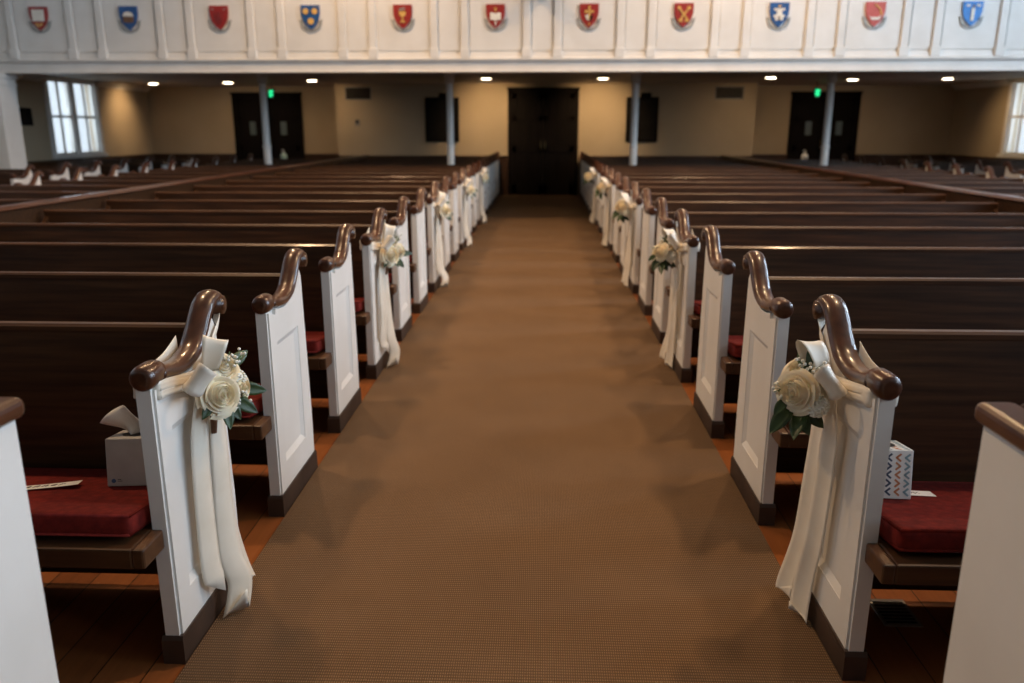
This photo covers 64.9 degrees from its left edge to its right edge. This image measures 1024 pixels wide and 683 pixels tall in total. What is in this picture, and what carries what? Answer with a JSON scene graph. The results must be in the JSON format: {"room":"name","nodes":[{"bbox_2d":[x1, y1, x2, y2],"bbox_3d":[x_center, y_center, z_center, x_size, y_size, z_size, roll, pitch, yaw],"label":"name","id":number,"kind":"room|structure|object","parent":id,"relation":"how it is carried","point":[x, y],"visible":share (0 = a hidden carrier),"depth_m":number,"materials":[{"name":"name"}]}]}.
{"room":"church","nodes":[
{"label":"church","id":0,"kind":"room"},
{"bbox_2d":[15,76,153,160],"bbox_3d":[-8.697,-6.586,14.804,0.200,8.000,7.500,1,15,2],"label":"wall","id":1,"kind":"structure","parent":0,"point":[125,114],"depth_m":17.07,"materials":[{"name":"beige paint"}]},
{"bbox_2d":[42,76,108,158],"bbox_3d":[-8.616,-4.379,15.822,0.210,1.495,1.890,1,15,2],"label":"window","id":2,"kind":"structure","parent":1,"relation":"in","point":[70,103],"depth_m":15.81,"materials":[{"name":"white paint"}]},
{"bbox_2d":[16,74,151,91],"bbox_3d":[-8.533,-4.970,15.326,0.120,0.110,6.900,1,15,2],"label":"crown molding","id":3,"kind":"structure","parent":1,"relation":"attached to","point":[32,77],"depth_m":16.86,"materials":[{"name":"white paint"}]},
{"bbox_2d":[27,154,338,163],"bbox_3d":[-6.239,-3.168,15.866,4.700,0.850,6.600,1,15,2],"label":"trim","id":4,"kind":"structure","parent":1,"relation":"attached to","point":[203,158],"depth_m":18.92,"materials":[{"name":"brown wood"}]},
{"bbox_2d":[41,195,956,682],"bbox_3d":[0.253,-0.280,6.798,18.800,0.120,25.700,1,15,2],"label":"floor","id":5,"kind":"structure","parent":0,"point":[105,627],"depth_m":2.43,"materials":[{"name":"orange wood"}]},
{"bbox_2d":[0,73,26,168],"bbox_3d":[-7.585,-2.848,12.019,0.470,2.190,0.470,1,15,2],"label":"square pillar","id":6,"kind":"structure","parent":5,"relation":"on","point":[12,148],"depth_m":11.87,"materials":[{"name":"white paint"}]},
{"bbox_2d":[0,0,1023,73],"bbox_3d":[0.460,-4.646,11.265,18.400,1.670,0.330,1,15,2],"label":"balcony","id":7,"kind":"object","parent":6,"relation":"on","point":[83,36],"visible":1,"depth_m":11.27,"materials":[{"name":"white paint"}]},
{"bbox_2d":[28,7,50,32],"bbox_3d":[-6.724,-4.571,11.444,0.333,0.351,0.040,1,15,2],"label":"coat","id":8,"kind":"object","parent":7,"relation":"attached to","point":[38,16],"visible":1,"depth_m":11.43,"materials":[{"name":"red metal"}]},
{"bbox_2d":[118,6,140,32],"bbox_3d":[-5.425,-4.558,11.396,0.333,0.351,0.040,1,15,2],"label":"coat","id":9,"kind":"object","parent":7,"relation":"attached to","point":[128,15],"visible":1,"depth_m":11.38,"materials":[{"name":"blue metal"}]},
{"bbox_2d":[208,6,230,31],"bbox_3d":[-4.126,-4.546,11.349,0.333,0.351,0.040,1,15,2],"label":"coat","id":10,"kind":"object","parent":7,"relation":"attached to","point":[219,15],"visible":1,"depth_m":11.34,"materials":[{"name":"red metal"}]},
{"bbox_2d":[300,5,322,31],"bbox_3d":[-2.827,-4.533,11.301,0.333,0.351,0.040,1,15,2],"label":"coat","id":11,"kind":"object","parent":7,"relation":"attached to","point":[310,14],"visible":1,"depth_m":11.29,"materials":[{"name":"blue metal"}]},
{"bbox_2d":[391,4,414,31],"bbox_3d":[-1.528,-4.521,11.253,0.333,0.351,0.040,1,15,2],"label":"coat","id":12,"kind":"object","parent":7,"relation":"attached to","point":[402,14],"visible":1,"depth_m":11.24,"materials":[{"name":"red metal"}]},
{"bbox_2d":[484,4,507,30],"bbox_3d":[-0.229,-4.508,11.205,0.333,0.351,0.040,1,15,2],"label":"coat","id":13,"kind":"object","parent":7,"relation":"attached to","point":[495,13],"visible":1,"depth_m":11.18,"materials":[{"name":"red metal"}]},
{"bbox_2d":[577,3,600,30],"bbox_3d":[1.070,-4.495,11.157,0.333,0.351,0.040,1,15,2],"label":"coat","id":14,"kind":"object","parent":7,"relation":"attached to","point":[589,12],"visible":1,"depth_m":11.14,"materials":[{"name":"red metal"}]},
{"bbox_2d":[671,3,695,29],"bbox_3d":[2.369,-4.483,11.109,0.333,0.351,0.040,1,15,2],"label":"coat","id":15,"kind":"object","parent":7,"relation":"attached to","point":[683,12],"visible":1,"depth_m":11.10,"materials":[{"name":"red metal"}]},
{"bbox_2d":[766,2,790,29],"bbox_3d":[3.668,-4.470,11.061,0.333,0.351,0.040,1,15,2],"label":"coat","id":16,"kind":"object","parent":7,"relation":"attached to","point":[779,11],"visible":1,"depth_m":11.04,"materials":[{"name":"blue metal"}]},
{"bbox_2d":[862,2,886,28],"bbox_3d":[4.968,-4.457,11.013,0.333,0.351,0.040,1,15,2],"label":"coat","id":17,"kind":"object","parent":7,"relation":"attached to","point":[875,11],"visible":1,"depth_m":11.00,"materials":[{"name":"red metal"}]},
{"bbox_2d":[959,1,983,28],"bbox_3d":[6.267,-4.445,10.966,0.333,0.351,0.040,1,15,2],"label":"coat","id":18,"kind":"object","parent":7,"relation":"attached to","point":[971,10],"visible":1,"depth_m":10.95,"materials":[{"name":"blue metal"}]},
{"bbox_2d":[0,164,35,184],"bbox_3d":[-7.610,-1.886,10.806,2.258,0.946,0.601,1,15,2],"label":"pew","id":19,"kind":"object","parent":5,"relation":"on","point":[6,178],"visible":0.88,"depth_m":10.83,"materials":[{"name":"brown wood"}]},
{"bbox_2d":[0,397,58,682],"bbox_3d":[-2.224,0.608,1.372,2.627,0.925,0.588,1,15,2],"label":"pew","id":20,"kind":"object","parent":5,"relation":"on","point":[26,646],"visible":1,"depth_m":1.49,"materials":[{"name":"white paint"}]},
{"bbox_2d":[0,162,70,180],"bbox_3d":[-7.577,-2.104,11.636,2.258,0.946,0.601,1,15,2],"label":"pew","id":21,"kind":"object","parent":5,"relation":"on","point":[50,174],"visible":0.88,"depth_m":11.72,"materials":[{"name":"brown wood"}]},
{"bbox_2d":[0,191,93,198],"bbox_3d":[-4.471,-0.981,7.367,2.078,0.946,0.601,1,15,2],"label":"pew","id":22,"kind":"object","parent":5,"relation":"on","point":[3,194],"visible":0.06,"depth_m":7.50,"materials":[{"name":"brown wood"}]},
{"bbox_2d":[35,160,102,179],"bbox_3d":[-7.545,-2.323,12.465,2.258,0.946,0.601,1,15,2],"label":"pew","id":23,"kind":"object","parent":5,"relation":"on","point":[95,170],"visible":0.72,"depth_m":12.56,"materials":[{"name":"brown wood"}]},
{"bbox_2d":[0,185,143,191],"bbox_3d":[-4.439,-1.199,8.197,2.078,0.946,0.601,1,15,2],"label":"pew","id":24,"kind":"object","parent":5,"relation":"on","point":[85,188],"visible":0.06,"depth_m":8.33,"materials":[{"name":"brown wood"}]},
{"bbox_2d":[27,158,129,175],"bbox_3d":[-7.512,-2.541,13.295,2.258,0.946,0.601,1,15,2],"label":"pew","id":25,"kind":"object","parent":5,"relation":"on","point":[105,169],"visible":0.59,"depth_m":13.40,"materials":[{"name":"brown wood"}]},
{"bbox_2d":[27,156,153,171],"bbox_3d":[-7.479,-2.760,14.124,2.258,0.946,0.601,1,15,2],"label":"pew","id":26,"kind":"object","parent":5,"relation":"on","point":[132,166],"visible":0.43,"depth_m":14.24,"materials":[{"name":"brown wood"}]},
{"bbox_2d":[13,171,179,184],"bbox_3d":[-4.406,-1.417,9.026,2.078,0.946,0.601,1,15,2],"label":"pew","id":27,"kind":"object","parent":5,"relation":"on","point":[35,180],"visible":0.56,"depth_m":9.16,"materials":[{"name":"brown wood"}]},
{"bbox_2d":[0,289,237,663],"bbox_3d":[-2.188,0.354,2.298,2.644,0.946,0.601,1,15,2],"label":"pew","id":28,"kind":"object","parent":5,"relation":"on","point":[67,377],"visible":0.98,"depth_m":2.38,"materials":[{"name":"white paint"}]},
{"bbox_2d":[23,467,150,536],"bbox_3d":[-2.091,0.427,2.263,2.297,0.123,0.438,1,15,2],"label":"seat cushion","id":29,"kind":"object","parent":28,"relation":"on","point":[90,507],"depth_m":2.09,"materials":[{"name":"red fabric"}]},
{"bbox_2d":[100,405,146,486],"bbox_3d":[-1.086,0.294,2.287,0.152,0.225,0.139,-1,15,-3],"label":"tissue box","id":30,"kind":"object","parent":29,"relation":"on","point":[124,452],"visible":0.69,"depth_m":2.24,"materials":[{"name":"grey cardboard"}]},
{"bbox_2d":[133,313,266,617],"bbox_3d":[-0.843,0.377,2.291,0.212,0.887,0.451,4,15,14],"label":"bow","id":31,"kind":"object","parent":28,"relation":"attached to","point":[221,390],"visible":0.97,"depth_m":2.26,"materials":[{"name":"white fabric"}]},
{"bbox_2d":[59,167,208,179],"bbox_3d":[-4.373,-1.636,9.856,2.078,0.946,0.601,1,15,2],"label":"pew","id":32,"kind":"object","parent":5,"relation":"on","point":[79,171],"visible":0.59,"depth_m":9.99,"materials":[{"name":"brown wood"}]},
{"bbox_2d":[0,248,317,516],"bbox_3d":[-2.156,0.135,3.128,2.644,0.946,0.601,1,15,2],"label":"pew","id":33,"kind":"object","parent":5,"relation":"on","point":[263,316],"visible":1,"depth_m":3.24,"materials":[{"name":"brown wood"}]},
{"bbox_2d":[98,165,229,175],"bbox_3d":[-4.341,-1.854,10.685,2.078,0.946,0.601,1,15,2],"label":"pew","id":34,"kind":"object","parent":5,"relation":"on","point":[113,172],"visible":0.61,"depth_m":10.82,"materials":[{"name":"brown wood"}]},
{"bbox_2d":[0,223,361,432],"bbox_3d":[-2.123,-0.083,3.957,2.644,0.946,0.601,1,15,2],"label":"pew","id":35,"kind":"object","parent":5,"relation":"on","point":[327,277],"visible":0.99,"depth_m":4.07,"materials":[{"name":"brown wood"}]},
{"bbox_2d":[305,331,324,352],"bbox_3d":[-2.025,-0.009,3.922,2.297,0.123,0.438,1,15,2],"label":"seat cushion","id":36,"kind":"object","parent":35,"relation":"on","point":[315,341],"visible":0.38,"depth_m":3.72,"materials":[{"name":"red fabric"}]},
{"bbox_2d":[0,155,368,222],"bbox_3d":[-3.295,-1.471,9.315,0.100,0.902,15.340,1,15,2],"label":"railing","id":37,"kind":"object","parent":5,"relation":"on","point":[32,211],"visible":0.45,"depth_m":7.08,"materials":[{"name":"brown wood"}]},
{"bbox_2d":[0,207,389,378],"bbox_3d":[-2.090,-0.301,4.787,2.644,0.946,0.601,1,15,2],"label":"pew","id":38,"kind":"object","parent":5,"relation":"on","point":[365,262],"visible":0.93,"depth_m":4.91,"materials":[{"name":"brown wood"}]},
{"bbox_2d":[359,220,411,366],"bbox_3d":[-0.742,-0.277,4.781,0.215,0.890,0.452,3,15,12],"label":"bow","id":39,"kind":"object","parent":38,"relation":"attached to","point":[391,252],"visible":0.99,"depth_m":4.74,"materials":[{"name":"white fabric"}]},
{"bbox_2d":[131,162,258,172],"bbox_3d":[-4.308,-2.073,11.515,2.078,0.946,0.601,1,15,2],"label":"pew","id":40,"kind":"object","parent":5,"relation":"on","point":[145,165],"visible":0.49,"depth_m":11.64,"materials":[{"name":"brown wood"}]},
{"bbox_2d":[41,196,411,341],"bbox_3d":[-2.058,-0.520,5.616,2.644,0.946,0.601,1,15,2],"label":"pew","id":41,"kind":"object","parent":5,"relation":"on","point":[399,289],"visible":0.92,"depth_m":5.74,"materials":[{"name":"brown wood"}]},
{"bbox_2d":[256,74,271,163],"bbox_3d":[-4.077,-3.296,13.387,0.220,2.360,0.220,1,15,2],"label":"column","id":42,"kind":"structure","parent":5,"relation":"on","point":[261,78],"depth_m":13.25,"materials":[{"name":"white paint"}]},
{"bbox_2d":[105,188,428,313],"bbox_3d":[-2.025,-0.738,6.446,2.644,0.946,0.601,1,15,2],"label":"pew","id":43,"kind":"object","parent":5,"relation":"on","point":[416,211],"visible":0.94,"depth_m":6.56,"materials":[{"name":"brown wood"}]},
{"bbox_2d":[154,181,440,291],"bbox_3d":[-1.992,-0.957,7.276,2.644,0.946,0.601,1,15,2],"label":"pew","id":44,"kind":"object","parent":5,"relation":"on","point":[434,278],"visible":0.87,"depth_m":7.39,"materials":[{"name":"brown wood"}]},
{"bbox_2d":[425,189,452,286],"bbox_3d":[-0.647,-0.932,7.270,0.210,0.890,0.449,3,15,13],"label":"bow","id":45,"kind":"object","parent":44,"relation":"attached to","point":[443,206],"visible":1,"depth_m":7.23,"materials":[{"name":"white fabric"}]},
{"bbox_2d":[194,176,450,272],"bbox_3d":[-1.960,-1.175,8.105,2.644,0.946,0.601,1,15,2],"label":"pew","id":46,"kind":"object","parent":5,"relation":"on","point":[445,224],"visible":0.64,"depth_m":8.23,"materials":[{"name":"brown wood"}]},
{"bbox_2d":[226,172,458,261],"bbox_3d":[-1.927,-1.393,8.935,2.644,0.946,0.601,1,15,2],"label":"pew","id":47,"kind":"object","parent":5,"relation":"on","point":[453,190],"visible":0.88,"depth_m":9.05,"materials":[{"name":"brown wood"}]},
{"bbox_2d":[252,168,465,249],"bbox_3d":[-1.894,-1.612,9.764,2.644,0.946,0.601,1,15,2],"label":"pew","id":48,"kind":"object","parent":5,"relation":"on","point":[461,192],"visible":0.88,"depth_m":9.88,"materials":[{"name":"brown wood"}]},
{"bbox_2d":[457,177,477,246],"bbox_3d":[-0.547,-1.589,9.757,0.215,0.887,0.451,4,15,14],"label":"bow","id":49,"kind":"object","parent":48,"relation":"attached to","point":[469,189],"visible":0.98,"depth_m":9.73,"materials":[{"name":"white fabric"}]},
{"bbox_2d":[275,165,471,240],"bbox_3d":[-1.861,-1.830,10.594,2.644,0.946,0.601,1,15,2],"label":"pew","id":50,"kind":"object","parent":5,"relation":"on","point":[469,167],"visible":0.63,"depth_m":10.71,"materials":[{"name":"brown wood"}]},
{"bbox_2d":[294,163,476,232],"bbox_3d":[-1.829,-2.049,11.424,2.644,0.946,0.601,1,15,2],"label":"pew","id":51,"kind":"object","parent":5,"relation":"on","point":[474,165],"visible":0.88,"depth_m":11.54,"materials":[{"name":"brown wood"}]},
{"bbox_2d":[311,160,481,225],"bbox_3d":[-1.796,-2.267,12.253,2.644,0.946,0.601,1,15,2],"label":"pew","id":52,"kind":"object","parent":5,"relation":"on","point":[479,163],"visible":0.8,"depth_m":12.36,"materials":[{"name":"brown wood"}]},
{"bbox_2d":[325,158,485,216],"bbox_3d":[-1.763,-2.485,13.083,2.644,0.946,0.601,1,15,2],"label":"pew","id":53,"kind":"object","parent":5,"relation":"on","point":[483,160],"visible":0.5,"depth_m":13.20,"materials":[{"name":"brown wood"}]},
{"bbox_2d":[338,157,488,213],"bbox_3d":[-1.731,-2.704,13.913,2.644,0.946,0.601,1,15,2],"label":"pew","id":54,"kind":"object","parent":5,"relation":"on","point":[486,158],"visible":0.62,"depth_m":14.03,"materials":[{"name":"brown wood"}]},
{"bbox_2d":[350,155,491,208],"bbox_3d":[-1.698,-2.922,14.742,2.644,0.946,0.601,1,15,2],"label":"pew","id":55,"kind":"object","parent":5,"relation":"on","point":[489,156],"visible":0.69,"depth_m":14.86,"materials":[{"name":"brown wood"}]},
{"bbox_2d":[360,154,494,204],"bbox_3d":[-1.665,-3.140,15.572,2.644,0.946,0.601,1,15,2],"label":"pew","id":56,"kind":"object","parent":5,"relation":"on","point":[492,155],"visible":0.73,"depth_m":15.68,"materials":[{"name":"brown wood"}]},
{"bbox_2d":[443,73,454,164],"bbox_3d":[-1.013,-3.267,13.274,0.220,2.360,0.220,1,15,2],"label":"column","id":57,"kind":"structure","parent":5,"relation":"on","point":[449,77],"depth_m":13.13,"materials":[{"name":"white paint"}]},
{"bbox_2d":[173,195,842,682],"bbox_3d":[0.217,-0.621,7.848,1.745,0.006,20.500,1,15,2],"label":"carpet","id":58,"kind":"structure","parent":5,"relation":"on","point":[531,493],"depth_m":2.94,"materials":[{"name":"brown carpet"}]},
{"bbox_2d":[629,73,641,164],"bbox_3d":[1.989,-3.238,13.164,0.220,2.360,0.220,1,15,2],"label":"column","id":59,"kind":"structure","parent":5,"relation":"on","point":[635,77],"depth_m":13.02,"materials":[{"name":"white paint"}]},
{"bbox_2d":[586,155,740,209],"bbox_3d":[2.756,-2.879,14.578,2.801,0.946,0.601,1,15,2],"label":"pew","id":60,"kind":"object","parent":5,"relation":"on","point":[588,156],"visible":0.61,"depth_m":14.69,"materials":[{"name":"brown wood"}]},
{"bbox_2d":[588,157,752,213],"bbox_3d":[2.724,-2.660,13.748,2.801,0.946,0.601,1,15,2],"label":"pew","id":61,"kind":"object","parent":5,"relation":"on","point":[590,158],"visible":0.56,"depth_m":13.86,"materials":[{"name":"brown wood"}]},
{"bbox_2d":[592,159,765,206],"bbox_3d":[2.691,-2.442,12.919,2.801,0.946,0.601,1,15,2],"label":"pew","id":62,"kind":"object","parent":5,"relation":"on","point":[593,160],"visible":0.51,"depth_m":13.03,"materials":[{"name":"brown wood"}]},
{"bbox_2d":[594,160,780,225],"bbox_3d":[2.658,-2.224,12.089,2.801,0.946,0.601,1,15,2],"label":"pew","id":63,"kind":"object","parent":5,"relation":"on","point":[597,162],"visible":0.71,"depth_m":12.21,"materials":[{"name":"brown wood"}]},
{"bbox_2d":[598,163,798,232],"bbox_3d":[2.626,-2.005,11.259,2.801,0.946,0.601,1,15,2],"label":"pew","id":64,"kind":"object","parent":5,"relation":"on","point":[601,165],"visible":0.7,"depth_m":11.37,"materials":[{"name":"brown wood"}]},
{"bbox_2d":[602,165,818,237],"bbox_3d":[2.593,-1.787,10.430,2.801,0.946,0.601,1,15,2],"label":"pew","id":65,"kind":"object","parent":5,"relation":"on","point":[605,168],"visible":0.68,"depth_m":10.56,"materials":[{"name":"brown wood"}]},
{"bbox_2d":[607,168,841,250],"bbox_3d":[2.560,-1.569,9.600,2.801,0.946,0.601,1,15,2],"label":"pew","id":66,"kind":"object","parent":5,"relation":"on","point":[611,173],"visible":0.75,"depth_m":9.71,"materials":[{"name":"brown wood"}]},
{"bbox_2d":[594,177,611,246],"bbox_3d":[1.109,-1.583,9.717,0.271,0.879,0.460,1,15,2],"label":"bow","id":67,"kind":"object","parent":66,"relation":"attached to","point":[602,187],"visible":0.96,"depth_m":9.64,"materials":[{"name":"white fabric"}]},
{"bbox_2d":[612,172,869,262],"bbox_3d":[2.527,-1.350,8.771,2.801,0.946,0.601,1,15,2],"label":"pew","id":68,"kind":"object","parent":5,"relation":"on","point":[617,176],"visible":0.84,"depth_m":8.89,"materials":[{"name":"brown wood"}]},
{"bbox_2d":[619,176,903,275],"bbox_3d":[2.495,-1.132,7.941,2.801,0.946,0.601,1,15,2],"label":"pew","id":69,"kind":"object","parent":5,"relation":"on","point":[625,180],"visible":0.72,"depth_m":8.06,"materials":[{"name":"brown wood"}]},
{"bbox_2d":[628,182,945,293],"bbox_3d":[2.462,-0.913,7.112,2.801,0.946,0.601,1,15,2],"label":"pew","id":70,"kind":"object","parent":5,"relation":"on","point":[637,213],"visible":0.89,"depth_m":7.23,"materials":[{"name":"brown wood"}]},
{"bbox_2d":[611,192,642,286],"bbox_3d":[1.011,-0.923,7.229,0.270,0.888,0.460,1,15,2],"label":"bow","id":71,"kind":"object","parent":70,"relation":"attached to","point":[623,207],"visible":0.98,"depth_m":7.14,"materials":[{"name":"white fabric"}]},
{"bbox_2d":[638,188,998,315],"bbox_3d":[2.429,-0.695,6.282,2.801,0.946,0.601,1,15,2],"label":"pew","id":72,"kind":"object","parent":5,"relation":"on","point":[650,212],"visible":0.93,"depth_m":6.40,"materials":[{"name":"brown wood"}]},
{"bbox_2d":[820,72,838,164],"bbox_3d":[5.084,-3.208,13.050,0.220,2.360,0.220,1,15,2],"label":"column","id":73,"kind":"structure","parent":5,"relation":"on","point":[831,76],"depth_m":12.91,"materials":[{"name":"white paint"}]},
{"bbox_2d":[651,197,1023,343],"bbox_3d":[2.397,-0.477,5.452,2.801,0.946,0.601,1,15,2],"label":"pew","id":74,"kind":"object","parent":5,"relation":"on","point":[659,321],"visible":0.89,"depth_m":5.58,"materials":[{"name":"brown wood"}]},
{"bbox_2d":[672,209,1023,382],"bbox_3d":[2.364,-0.258,4.623,2.801,0.946,0.601,1,15,2],"label":"pew","id":75,"kind":"object","parent":5,"relation":"on","point":[692,262],"visible":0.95,"depth_m":4.76,"materials":[{"name":"brown wood"}]},
{"bbox_2d":[648,221,699,367],"bbox_3d":[0.915,-0.271,4.740,0.267,0.882,0.460,1,15,2],"label":"bow","id":76,"kind":"object","parent":75,"relation":"attached to","point":[665,254],"visible":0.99,"depth_m":4.66,"materials":[{"name":"white fabric"}]},
{"bbox_2d":[799,159,914,167],"bbox_3d":[5.249,-2.417,12.825,2.078,0.946,0.601,1,15,2],"label":"pew","id":77,"kind":"object","parent":5,"relation":"on","point":[902,162],"visible":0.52,"depth_m":12.94,"materials":[{"name":"brown wood"}]},
{"bbox_2d":[693,225,1023,438],"bbox_3d":[2.331,-0.040,3.793,2.801,0.946,0.601,1,15,2],"label":"pew","id":78,"kind":"object","parent":5,"relation":"on","point":[725,282],"visible":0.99,"depth_m":3.94,"materials":[{"name":"brown wood"}]},
{"bbox_2d":[721,155,1023,212],"bbox_3d":[4.000,-1.400,9.046,0.100,0.902,15.340,1,15,2],"label":"railing","id":79,"kind":"object","parent":5,"relation":"on","point":[1006,203],"visible":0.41,"depth_m":7.85,"materials":[{"name":"brown wood"}]},
{"bbox_2d":[730,250,1023,525],"bbox_3d":[2.299,0.178,2.963,2.801,0.946,0.601,1,15,2],"label":"pew","id":80,"kind":"object","parent":5,"relation":"on","point":[779,314],"visible":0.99,"depth_m":3.13,"materials":[{"name":"brown wood"}]},
{"bbox_2d":[821,161,941,170],"bbox_3d":[5.216,-2.199,11.995,2.078,0.946,0.601,1,15,2],"label":"pew","id":81,"kind":"object","parent":5,"relation":"on","point":[927,164],"visible":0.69,"depth_m":12.11,"materials":[{"name":"brown wood"}]},
{"bbox_2d":[870,599,922,626],"bbox_3d":[1.144,0.811,2.409,0.110,0.005,0.140,1,15,2],"label":"floor vent","id":82,"kind":"object","parent":5,"relation":"in","point":[892,612],"visible":0.94,"depth_m":2.40,"materials":[{"name":"grey metal"}]},
{"bbox_2d":[842,163,971,173],"bbox_3d":[5.183,-1.980,11.165,2.078,0.946,0.601,1,15,2],"label":"pew","id":83,"kind":"object","parent":5,"relation":"on","point":[955,166],"visible":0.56,"depth_m":11.28,"materials":[{"name":"brown wood"}]},
{"bbox_2d":[808,294,1023,680],"bbox_3d":[2.266,0.397,2.134,2.801,0.946,0.601,1,15,2],"label":"pew","id":84,"kind":"object","parent":5,"relation":"on","point":[939,377],"visible":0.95,"depth_m":2.25,"materials":[{"name":"white paint"}]},
{"bbox_2d":[769,319,898,623],"bbox_3d":[0.818,0.385,2.251,0.264,0.883,0.460,1,15,2],"label":"bow","id":85,"kind":"object","parent":84,"relation":"attached to","point":[803,401],"visible":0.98,"depth_m":2.18,"materials":[{"name":"white fabric"}]},
{"bbox_2d":[879,481,974,552],"bbox_3d":[2.086,0.468,2.109,2.297,0.123,0.438,1,15,2],"label":"seat cushion","id":86,"kind":"object","parent":84,"relation":"on","point":[939,524],"visible":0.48,"depth_m":2.02,"materials":[{"name":"red fabric"}]},
{"bbox_2d":[883,440,913,498],"bbox_3d":[1.018,0.350,2.220,0.121,0.152,0.139,1,15,5],"label":"tissue box","id":87,"kind":"object","parent":86,"relation":"on","point":[898,481],"visible":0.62,"depth_m":2.16,"materials":[{"name":"white cardboard"}]},
{"bbox_2d":[885,453,892,495],"bbox_3d":[1.043,0.347,2.216,0.070,0.128,0.119,1,6,5],"label":"print","id":88,"kind":"object","parent":87,"relation":"attached to","point":[889,475],"depth_m":2.16},
{"bbox_2d":[893,446,901,495],"bbox_3d":[1.020,0.346,2.218,0.118,0.128,0.119,1,6,5],"label":"print","id":89,"kind":"object","parent":87,"relation":"attached to","point":[897,450],"depth_m":2.16},
{"bbox_2d":[892,440,910,496],"bbox_3d":[1.031,0.347,2.217,0.094,0.128,0.119,1,6,5],"label":"print","id":90,"kind":"object","parent":87,"relation":"attached to","point":[901,454],"depth_m":2.16},
{"bbox_2d":[864,166,1007,177],"bbox_3d":[5.151,-1.762,10.336,2.078,0.946,0.601,1,15,2],"label":"pew","id":91,"kind":"object","parent":5,"relation":"on","point":[990,173],"visible":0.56,"depth_m":10.45,"materials":[{"name":"brown wood"}]},
{"bbox_2d":[892,170,1023,181],"bbox_3d":[5.118,-1.544,9.506,2.078,0.946,0.601,1,15,2],"label":"pew","id":92,"kind":"object","parent":5,"relation":"on","point":[1022,172],"visible":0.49,"depth_m":9.62,"materials":[{"name":"brown wood"}]},
{"bbox_2d":[921,182,1023,187],"bbox_3d":[5.085,-1.325,8.676,2.078,0.946,0.601,1,15,2],"label":"pew","id":93,"kind":"object","parent":5,"relation":"on","point":[950,184],"visible":0.06,"depth_m":8.80,"materials":[{"name":"brown wood"}]},
{"bbox_2d":[943,402,1023,682],"bbox_3d":[2.224,0.641,1.246,2.794,0.925,0.588,1,15,2],"label":"pew","id":94,"kind":"object","parent":5,"relation":"on","point":[986,643],"visible":1,"depth_m":1.42,"materials":[{"name":"white paint"}]},
{"bbox_2d":[40,72,1023,86],"bbox_3d":[0.595,-5.025,14.807,18.400,0.260,7.180,1,15,2],"label":"ceiling","id":95,"kind":"structure","parent":0,"point":[784,78],"depth_m":15.64,"materials":[{"name":"paint"}]},
{"bbox_2d":[335,83,757,194],"bbox_3d":[0.709,-4.538,18.025,9.000,2.400,1.200,1,15,2],"label":"wall","id":96,"kind":"structure","parent":0,"point":[691,122],"depth_m":17.34,"materials":[{"name":"beige paint"}]},
{"bbox_2d":[425,93,458,141],"bbox_3d":[-1.509,-4.836,17.387,0.730,1.020,0.050,1,15,2],"label":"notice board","id":97,"kind":"object","parent":96,"relation":"attached to","point":[435,107],"visible":0.94,"depth_m":17.39,"materials":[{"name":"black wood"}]},
{"bbox_2d":[507,87,579,194],"bbox_3d":[0.669,-4.315,17.432,1.560,2.270,0.103,1,15,2],"label":"door","id":98,"kind":"structure","parent":96,"relation":"in","point":[541,133],"depth_m":17.42,"materials":[{"name":"black wood"}]},
{"bbox_2d":[337,155,753,194],"bbox_3d":[0.685,-3.630,17.618,9.060,0.850,0.050,1,15,2],"label":"trim","id":99,"kind":"structure","parent":96,"relation":"attached to","point":[503,160],"depth_m":17.60,"materials":[{"name":"brown wood"}]},
{"bbox_2d":[625,93,658,141],"bbox_3d":[2.783,-4.794,17.229,0.680,1.020,0.050,1,15,2],"label":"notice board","id":100,"kind":"object","parent":96,"relation":"attached to","point":[648,106],"visible":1,"depth_m":17.23,"materials":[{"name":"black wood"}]},
{"bbox_2d":[715,86,744,98],"bbox_3d":[4.607,-5.268,17.048,0.610,0.270,0.020,1,15,2],"label":"air vent","id":101,"kind":"object","parent":96,"relation":"in","point":[721,92],"visible":1,"depth_m":17.05,"materials":[{"name":"grey metal"}]},
{"bbox_2d":[147,85,955,154],"bbox_3d":[0.735,-7.424,17.989,18.800,8.000,0.200,1,15,2],"label":"wall","id":102,"kind":"structure","parent":0,"point":[893,119],"depth_m":18.41,"materials":[{"name":"beige paint"}]},
{"bbox_2d":[230,92,304,160],"bbox_3d":[-5.675,-4.663,18.832,1.660,2.230,0.103,1,15,2],"label":"door","id":103,"kind":"structure","parent":102,"relation":"in","point":[285,118],"depth_m":18.74,"materials":[{"name":"black wood"}]},
{"bbox_2d":[787,91,862,160],"bbox_3d":[7.075,-4.539,18.362,1.580,2.230,0.103,1,15,2],"label":"door","id":104,"kind":"structure","parent":102,"relation":"in","point":[807,113],"depth_m":18.27,"materials":[{"name":"black wood"}]},
{"bbox_2d":[947,78,1023,158],"bbox_3d":[9.889,-6.405,14.119,0.200,8.000,7.500,1,15,2],"label":"wall","id":105,"kind":"structure","parent":0,"point":[978,117],"depth_m":17.00,"materials":[{"name":"beige paint"}]},
{"bbox_2d":[752,154,1023,165],"bbox_3d":[7.451,-3.035,15.361,4.700,0.850,6.600,1,15,2],"label":"pew","id":106,"kind":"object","parent":105,"relation":"attached to","point":[892,159],"depth_m":18.38,"materials":[{"name":"brown wood"}]},
{"bbox_2d":[951,79,1010,89],"bbox_3d":[9.733,-4.793,14.653,0.120,0.110,6.900,1,15,2],"label":"crown molding","id":107,"kind":"structure","parent":105,"relation":"attached to","point":[1004,82],"depth_m":16.79,"materials":[{"name":"white paint"}]},
{"bbox_2d":[996,78,1023,158],"bbox_3d":[9.841,-4.200,15.141,0.210,1.495,1.890,1,15,2],"label":"window","id":108,"kind":"structure","parent":105,"relation":"in","point":[1014,88],"depth_m":15.84,"materials":[{"name":"white paint"}]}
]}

